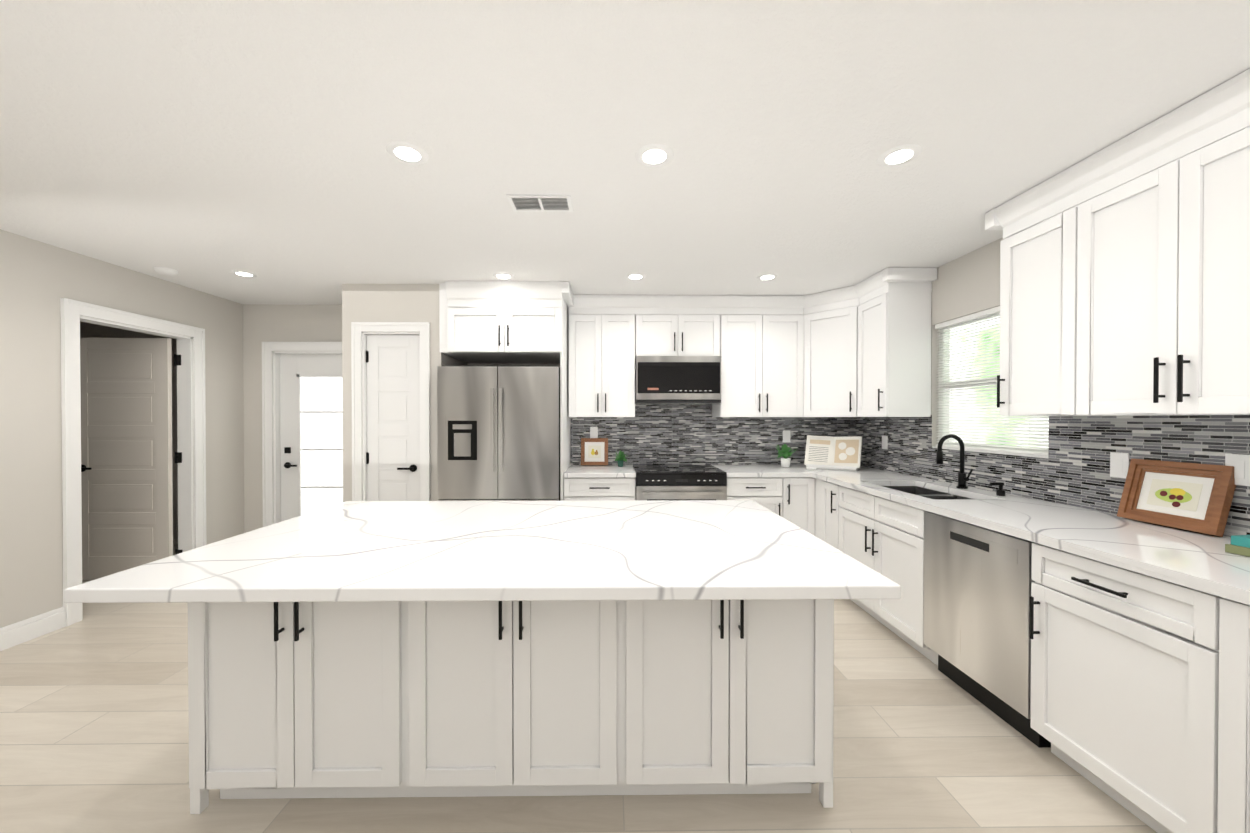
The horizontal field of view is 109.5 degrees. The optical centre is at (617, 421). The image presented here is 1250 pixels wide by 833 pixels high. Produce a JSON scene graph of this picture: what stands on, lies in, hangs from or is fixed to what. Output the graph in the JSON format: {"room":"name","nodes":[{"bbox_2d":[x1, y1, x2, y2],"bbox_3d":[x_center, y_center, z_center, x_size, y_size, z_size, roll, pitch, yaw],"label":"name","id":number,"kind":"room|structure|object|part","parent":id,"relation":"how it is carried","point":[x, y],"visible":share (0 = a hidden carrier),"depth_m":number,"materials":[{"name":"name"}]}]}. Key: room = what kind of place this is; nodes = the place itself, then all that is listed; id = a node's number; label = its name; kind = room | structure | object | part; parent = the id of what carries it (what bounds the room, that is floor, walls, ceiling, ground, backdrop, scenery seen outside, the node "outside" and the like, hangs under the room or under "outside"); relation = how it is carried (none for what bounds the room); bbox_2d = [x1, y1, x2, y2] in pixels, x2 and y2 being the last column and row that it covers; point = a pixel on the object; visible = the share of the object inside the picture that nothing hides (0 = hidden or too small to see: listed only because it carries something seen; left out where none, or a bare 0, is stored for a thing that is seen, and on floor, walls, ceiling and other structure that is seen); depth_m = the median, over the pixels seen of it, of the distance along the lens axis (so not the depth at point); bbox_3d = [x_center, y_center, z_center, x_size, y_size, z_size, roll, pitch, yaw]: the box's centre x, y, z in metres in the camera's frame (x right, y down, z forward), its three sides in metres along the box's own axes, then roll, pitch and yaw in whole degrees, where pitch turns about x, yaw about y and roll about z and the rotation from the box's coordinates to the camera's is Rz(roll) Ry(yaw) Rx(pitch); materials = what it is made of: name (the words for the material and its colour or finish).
{"room":"kitchen","nodes":[
{"label":"kitchen","id":0,"kind":"room"},
{"bbox_2d":[80,321,177,539],"bbox_3d":[-5.004,0.088,5.075,2.390,2.500,0.120,0,0,-1],"label":"wall","id":1,"kind":"structure","parent":0,"point":[89,330],"depth_m":5.00,"materials":[{"name":"white paint"}]},
{"bbox_2d":[0,229,300,627],"bbox_3d":[-3.710,0.113,1.690,0.120,2.500,6.920,0,0,-1],"label":"wall","id":2,"kind":"structure","parent":0,"point":[38,280],"depth_m":2.85,"materials":[{"name":"white paint"}]},
{"bbox_2d":[0,607,65,650],"bbox_3d":[-3.630,1.303,0.654,0.018,0.135,4.531,0,0,-1],"label":"baseboard","id":3,"kind":"structure","parent":2,"relation":"attached to","point":[20,632],"depth_m":2.74,"materials":[{"name":"white wood"}]},
{"bbox_2d":[80,338,182,579],"bbox_3d":[-4.173,0.315,3.755,0.838,2.053,0.135,0,0,-1],"label":"bedroom door","id":4,"kind":"structure","parent":2,"relation":"in","point":[126,456],"depth_m":3.74,"materials":[{"name":"beige wood"}]},
{"bbox_3d":[-3.779,0.308,3.799,0.051,1.780,0.014,0,0,-1],"label":"bedroom door hinge","id":5,"kind":"part","parent":4,"relation":"part of","materials":[{"name":"black metal"}]},
{"bbox_2d":[60,298,206,626],"bbox_3d":[-3.716,0.265,3.413,0.146,2.171,1.009,0,0,-1],"label":"door frame","id":6,"kind":"structure","parent":2,"relation":"attached to","point":[191,414],"depth_m":3.34,"materials":[{"name":"white wood"}]},
{"bbox_2d":[342,284,467,501],"bbox_3d":[-1.887,0.096,4.031,0.820,2.500,0.680,0,0,-1],"label":"wall","id":7,"kind":"structure","parent":0,"point":[390,302],"depth_m":3.69,"materials":[{"name":"white paint"}]},
{"bbox_2d":[351,322,430,500],"bbox_3d":[-1.883,0.260,3.728,0.644,2.177,0.126,0,0,-1],"label":"door frame","id":8,"kind":"structure","parent":7,"relation":"attached to","point":[360,331],"depth_m":3.67,"materials":[{"name":"white wood"}]},
{"bbox_2d":[366,335,419,500],"bbox_3d":[-1.886,0.304,3.720,0.464,2.074,0.085,0,0,-1],"label":"pantry door","id":9,"kind":"structure","parent":7,"relation":"in","point":[393,420],"depth_m":3.73,"materials":[{"name":"white wood"}]},
{"bbox_2d":[243,304,803,532],"bbox_3d":[-0.656,0.093,4.445,6.290,2.500,0.120,0,0,-1],"label":"wall","id":10,"kind":"structure","parent":0,"point":[286,323],"depth_m":4.35,"materials":[{"name":"white paint"}]},
{"bbox_2d":[262,342,341,526],"bbox_3d":[-2.936,0.277,4.406,1.094,2.132,0.146,0,0,-1],"label":"door frame","id":11,"kind":"structure","parent":10,"relation":"attached to","point":[271,475],"depth_m":4.34,"materials":[{"name":"white wood"}]},
{"bbox_2d":[280,354,342,521],"bbox_3d":[-2.936,0.328,4.416,0.864,2.012,0.092,0,0,-1],"label":"exterior door","id":12,"kind":"structure","parent":10,"relation":"in","point":[294,368],"depth_m":4.42,"materials":[{"name":"white wood"}]},
{"bbox_2d":[568,295,803,416],"bbox_3d":[0.634,-0.599,4.199,2.165,1.107,0.382,0,0,-1],"label":"upper cabinet","id":13,"kind":"object","parent":10,"relation":"attached to","point":[756,343],"visible":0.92,"depth_m":4.05,"materials":[{"name":"white wood"}]},
{"bbox_2d":[635,356,720,403],"bbox_3d":[0.556,-0.386,4.191,0.768,0.422,0.403,0,0,-1],"label":"over-the-range microwave","id":14,"kind":"object","parent":13,"relation":"attached to","point":[677,379],"visible":1,"depth_m":3.99,"materials":[{"name":"silver metal"}]},
{"bbox_2d":[571,404,850,464],"bbox_3d":[0.948,0.120,4.399,2.820,0.614,0.007,0,0,-1],"label":"tile backsplash","id":15,"kind":"structure","parent":10,"relation":"attached to","point":[657,433],"depth_m":4.39,"materials":[{"name":"tile"}]},
{"bbox_2d":[590,427,597,437],"bbox_3d":[-0.230,0.108,4.377,0.075,0.118,0.008,0,0,-1],"label":"electrical outlet","id":16,"kind":"object","parent":15,"relation":"attached to","point":[593,432],"visible":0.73,"depth_m":4.38,"materials":[{"name":"white plastic"}]},
{"bbox_2d":[783,430,789,441],"bbox_3d":[1.690,0.143,4.400,0.075,0.118,0.008,0,0,-1],"label":"electrical outlet","id":17,"kind":"object","parent":15,"relation":"attached to","point":[786,435],"visible":1,"depth_m":4.40,"materials":[{"name":"white plastic"}]},
{"bbox_2d":[803,285,859,416],"bbox_3d":[2.028,-0.598,4.055,0.685,1.107,0.705,0,0,-1],"label":"upper cabinet","id":18,"kind":"object","parent":10,"relation":"attached to","point":[830,353],"visible":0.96,"depth_m":3.89,"materials":[{"name":"white wood"}]},
{"bbox_2d":[0,540,1156,832],"bbox_3d":[-1.882,1.401,1.920,8.800,0.080,7.320,0,0,-1],"label":"floor","id":19,"kind":"structure","parent":0,"point":[94,726],"depth_m":1.71,"materials":[{"name":"tile"}]},
{"bbox_2d":[437,365,559,500],"bbox_3d":[-0.973,0.433,3.934,0.975,1.803,0.800,0,0,-1],"label":"refrigerator","id":20,"kind":"object","parent":19,"relation":"on","point":[498,432],"visible":0.69,"depth_m":3.58,"materials":[{"name":"grey metal"}]},
{"bbox_2d":[439,281,573,500],"bbox_3d":[-0.936,0.097,3.993,1.076,2.499,0.776,0,0,-1],"label":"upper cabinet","id":21,"kind":"object","parent":19,"relation":"on","point":[503,321],"visible":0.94,"depth_m":3.65,"materials":[{"name":"white wood"}]},
{"bbox_2d":[188,599,833,813],"bbox_3d":[-0.367,0.924,1.976,2.252,0.875,0.977,0,0,-1],"label":"kitchen island","id":22,"kind":"object","parent":19,"relation":"on","point":[383,699],"visible":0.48,"depth_m":1.53,"materials":[{"name":"white wood"}]},
{"bbox_2d":[64,500,900,602],"bbox_3d":[-0.364,0.467,1.846,2.285,0.039,1.280,0,0,-1],"label":"island countertop","id":23,"kind":"structure","parent":22,"relation":"on","point":[362,551],"depth_m":1.44,"materials":[{"name":"stone"}]},
{"bbox_2d":[633,464,726,500],"bbox_3d":[0.541,0.875,4.035,0.769,0.902,0.715,0,0,-1],"label":"range","id":24,"kind":"object","parent":19,"relation":"on","point":[681,481],"visible":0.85,"depth_m":3.73,"materials":[{"name":"silver metal"}]},
{"bbox_2d":[564,477,814,535],"bbox_3d":[0.956,0.908,4.069,2.829,0.879,0.674,0,0,-1],"label":"base cabinet","id":25,"kind":"object","parent":19,"relation":"on","point":[791,499],"visible":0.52,"depth_m":3.77,"materials":[{"name":"white wood"}]},
{"bbox_2d":[564,465,893,477],"bbox_3d":[0.956,0.450,4.077,2.828,0.039,0.652,0,0,-1],"label":"countertop","id":26,"kind":"structure","parent":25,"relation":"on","point":[597,471],"depth_m":3.85,"materials":[{"name":"stone"}]},
{"bbox_2d":[581,438,607,464],"bbox_3d":[-0.222,0.293,4.340,0.265,0.265,0.084,0,0,-1],"label":"framed picture","id":27,"kind":"object","parent":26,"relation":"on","point":[594,451],"visible":0.98,"depth_m":4.34,"materials":[{"name":"brown wood"}]},
{"bbox_2d":[615,451,627,466],"bbox_3d":[0.042,0.350,4.250,0.137,0.155,0.120,0,0,-1],"label":"plant","id":28,"kind":"object","parent":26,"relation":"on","point":[620,459],"visible":1,"depth_m":4.22,"materials":[{"name":"green plant"}]},
{"bbox_2d":[776,444,795,467],"bbox_3d":[1.596,0.314,4.186,0.217,0.227,0.217,0,0,-1],"label":"plant","id":29,"kind":"object","parent":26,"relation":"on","point":[784,453],"visible":1,"depth_m":4.14,"materials":[{"name":"green plant"}]},
{"bbox_2d":[804,435,861,470],"bbox_3d":[1.989,0.278,4.070,0.466,0.301,0.184,0,1,37],"label":"cookbook","id":30,"kind":"object","parent":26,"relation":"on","point":[833,453],"visible":0.96,"depth_m":4.05,"materials":[{"name":"white paper"}]},
{"bbox_2d":[924,511,1050,747],"bbox_3d":[2.003,0.925,2.131,0.624,0.869,0.612,0,0,-1],"label":"dishwasher","id":31,"kind":"object","parent":19,"relation":"on","point":[978,580],"visible":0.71,"depth_m":2.06,"materials":[{"name":"grey metal"}]},
{"bbox_2d":[815,478,1249,832],"bbox_3d":[1.999,0.922,2.241,0.684,0.879,3.120,0,0,-1],"label":"base cabinet","id":32,"kind":"object","parent":19,"relation":"on","point":[1140,696],"visible":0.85,"depth_m":1.49,"materials":[{"name":"white wood"}]},
{"bbox_2d":[812,473,1249,604],"bbox_3d":[2.036,0.567,2.201,0.715,0.245,3.125,0,0,-1],"label":"countertop","id":33,"kind":"structure","parent":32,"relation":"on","point":[1203,562],"depth_m":1.82,"materials":[{"name":"stone"}]},
{"bbox_2d":[936,434,972,488],"bbox_3d":[2.212,0.260,2.898,0.200,0.358,0.101,0,0,-1],"label":"faucet","id":34,"kind":"object","parent":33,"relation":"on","point":[962,478],"visible":1,"depth_m":2.91,"materials":[{"name":"black metal"}]},
{"bbox_2d":[990,482,1004,495],"bbox_3d":[2.275,0.401,2.641,0.081,0.078,0.042,0,0,-1],"label":"soap dispenser","id":35,"kind":"object","parent":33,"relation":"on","point":[1000,491],"visible":1,"depth_m":2.63,"materials":[{"name":"black metal"}]},
{"bbox_2d":[1117,459,1235,536],"bbox_3d":[2.359,0.307,1.873,0.096,0.275,0.335,0,0,-1],"label":"framed picture","id":36,"kind":"object","parent":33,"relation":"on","point":[1195,497],"visible":1,"depth_m":1.85,"materials":[{"name":"brown wood"}]},
{"bbox_2d":[1225,535,1249,556],"bbox_3d":[2.184,0.418,1.420,0.160,0.060,0.220,0,0,-7],"label":"books","id":37,"kind":"object","parent":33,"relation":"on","point":[1239,545],"visible":0.98,"depth_m":1.49,"materials":[{"name":"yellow paper"}]},
{"bbox_2d":[0,0,1249,304],"bbox_3d":[-1.882,-1.178,1.901,8.800,0.080,7.320,0,0,-1],"label":"ceiling","id":38,"kind":"structure","parent":0,"point":[206,146],"depth_m":1.70,"materials":[{"name":"white paint"}]},
{"bbox_2d":[153,267,177,275],"bbox_3d":[-3.399,-1.131,3.324,0.130,0.034,0.130,0,0,-1],"label":"smoke detector","id":39,"kind":"object","parent":38,"relation":"attached to","point":[166,271],"visible":1,"depth_m":3.29,"materials":[{"name":"white plastic"}]},
{"bbox_2d":[230,270,257,276],"bbox_3d":[-2.890,-1.146,3.420,0.164,0.006,0.164,0,0,-1],"label":"recessed light","id":40,"kind":"object","parent":38,"relation":"in","point":[243,273],"visible":1,"depth_m":3.40,"materials":[{"name":"white plastic"}]},
{"bbox_2d":[386,141,428,164],"bbox_3d":[-0.887,-1.135,1.868,0.164,0.006,0.164,0,0,-1],"label":"recessed light","id":41,"kind":"object","parent":38,"relation":"in","point":[406,152],"visible":1,"depth_m":1.86,"materials":[{"name":"white plastic"}]},
{"bbox_2d":[493,272,513,278],"bbox_3d":[-0.893,-1.147,3.473,0.164,0.006,0.164,0,0,-1],"label":"recessed light","id":42,"kind":"object","parent":38,"relation":"in","point":[500,275],"visible":1,"depth_m":3.45,"materials":[{"name":"white plastic"}]},
{"bbox_2d":[506,194,572,211],"bbox_3d":[-0.397,-1.135,2.299,0.320,0.012,0.170,0,0,-1],"label":"ceiling vent","id":43,"kind":"object","parent":38,"relation":"in","point":[538,203],"visible":1,"depth_m":2.29,"materials":[{"name":"white metal"}]},
{"bbox_2d":[625,273,645,279],"bbox_3d":[0.145,-1.147,3.485,0.164,0.006,0.164,0,0,-1],"label":"recessed light","id":44,"kind":"object","parent":38,"relation":"in","point":[634,276],"visible":1,"depth_m":3.47,"materials":[{"name":"white plastic"}]},
{"bbox_2d":[635,144,673,166],"bbox_3d":[0.159,-1.135,1.885,0.164,0.006,0.164,0,0,-1],"label":"recessed light","id":45,"kind":"object","parent":38,"relation":"in","point":[652,155],"visible":1,"depth_m":1.88,"materials":[{"name":"white plastic"}]},
{"bbox_2d":[756,273,777,279],"bbox_3d":[1.189,-1.147,3.497,0.164,0.006,0.164,0,0,-1],"label":"recessed light","id":46,"kind":"object","parent":38,"relation":"in","point":[770,276],"visible":1,"depth_m":3.48,"materials":[{"name":"white plastic"}]},
{"bbox_2d":[877,144,921,166],"bbox_3d":[1.205,-1.135,1.887,0.164,0.006,0.164,0,0,-1],"label":"recessed light","id":47,"kind":"object","parent":38,"relation":"in","point":[899,155],"visible":1,"depth_m":1.88,"materials":[{"name":"white plastic"}]},
{"bbox_2d":[862,237,1037,497],"bbox_3d":[2.464,0.115,1.421,0.120,2.500,6.240,0,0,-1],"label":"wall","id":48,"kind":"structure","parent":0,"point":[966,284],"depth_m":3.06,"materials":[{"name":"white paint"}]},
{"bbox_2d":[855,267,936,416],"bbox_3d":[2.185,-0.595,3.505,0.384,1.109,0.455,0,0,-1],"label":"upper cabinet","id":49,"kind":"object","parent":48,"relation":"attached to","point":[894,343],"visible":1,"depth_m":3.34,"materials":[{"name":"white wood"}]},
{"bbox_2d":[932,313,1048,457],"bbox_3d":[2.447,-0.266,2.888,0.119,0.933,0.900,0,0,-1],"label":"window","id":50,"kind":"structure","parent":48,"relation":"in","point":[1010,453],"depth_m":3.09,"materials":[{"name":"white"}]},
{"bbox_2d":[935,306,1048,455],"bbox_3d":[2.415,-0.272,2.887,0.036,0.914,0.876,0,0,-1],"label":"window blind","id":51,"kind":"object","parent":50,"relation":"attached to","point":[977,426],"visible":0.65,"depth_m":2.95,"materials":[{"name":"white"}]},
{"bbox_2d":[851,414,1249,536],"bbox_3d":[2.387,0.194,2.530,0.008,0.494,3.779,0,0,-1],"label":"tile backsplash","id":52,"kind":"structure","parent":48,"relation":"attached to","point":[1073,469],"depth_m":2.28,"materials":[{"name":"tile"}]},
{"bbox_2d":[882,436,887,449],"bbox_3d":[2.363,0.182,3.900,0.008,0.118,0.075,0,0,-1],"label":"electrical outlet","id":53,"kind":"object","parent":52,"relation":"attached to","point":[884,442],"visible":1,"depth_m":3.88,"materials":[{"name":"white plastic"}]},
{"bbox_2d":[1110,452,1128,477],"bbox_3d":[2.384,0.205,2.095,0.008,0.118,0.075,0,0,-1],"label":"electrical outlet","id":54,"kind":"object","parent":52,"relation":"attached to","point":[1119,465],"visible":0.92,"depth_m":2.09,"materials":[{"name":"white plastic"}]},
{"bbox_2d":[1225,454,1249,485],"bbox_3d":[2.388,0.183,1.695,0.008,0.118,0.075,0,0,-1],"label":"electrical outlet","id":55,"kind":"object","parent":52,"relation":"attached to","point":[1240,463],"visible":0.9,"depth_m":1.69,"materials":[{"name":"white plastic"}]},
{"bbox_2d":[985,69,1249,415],"bbox_3d":[2.208,-0.580,1.486,0.384,1.109,1.872,0,0,-1],"label":"upper cabinet","id":56,"kind":"object","parent":48,"relation":"attached to","point":[1124,276],"visible":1,"depth_m":1.74,"materials":[{"name":"white wood"}]},
{"label":"outside","id":57,"kind":"structure","parent":0,"visible":0},
{"bbox_2d":[301,377,342,514],"bbox_3d":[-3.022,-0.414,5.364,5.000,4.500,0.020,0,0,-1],"label":"door glass","id":58,"kind":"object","parent":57,"point":[316,403],"depth_m":5.35,"materials":[{"name":"white glass"}]},
{"bbox_2d":[950,317,1048,447],"bbox_3d":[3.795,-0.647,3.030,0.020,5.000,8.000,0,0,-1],"label":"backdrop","id":59,"kind":"structure","parent":57,"point":[982,377],"depth_m":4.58,"materials":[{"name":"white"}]}
]}

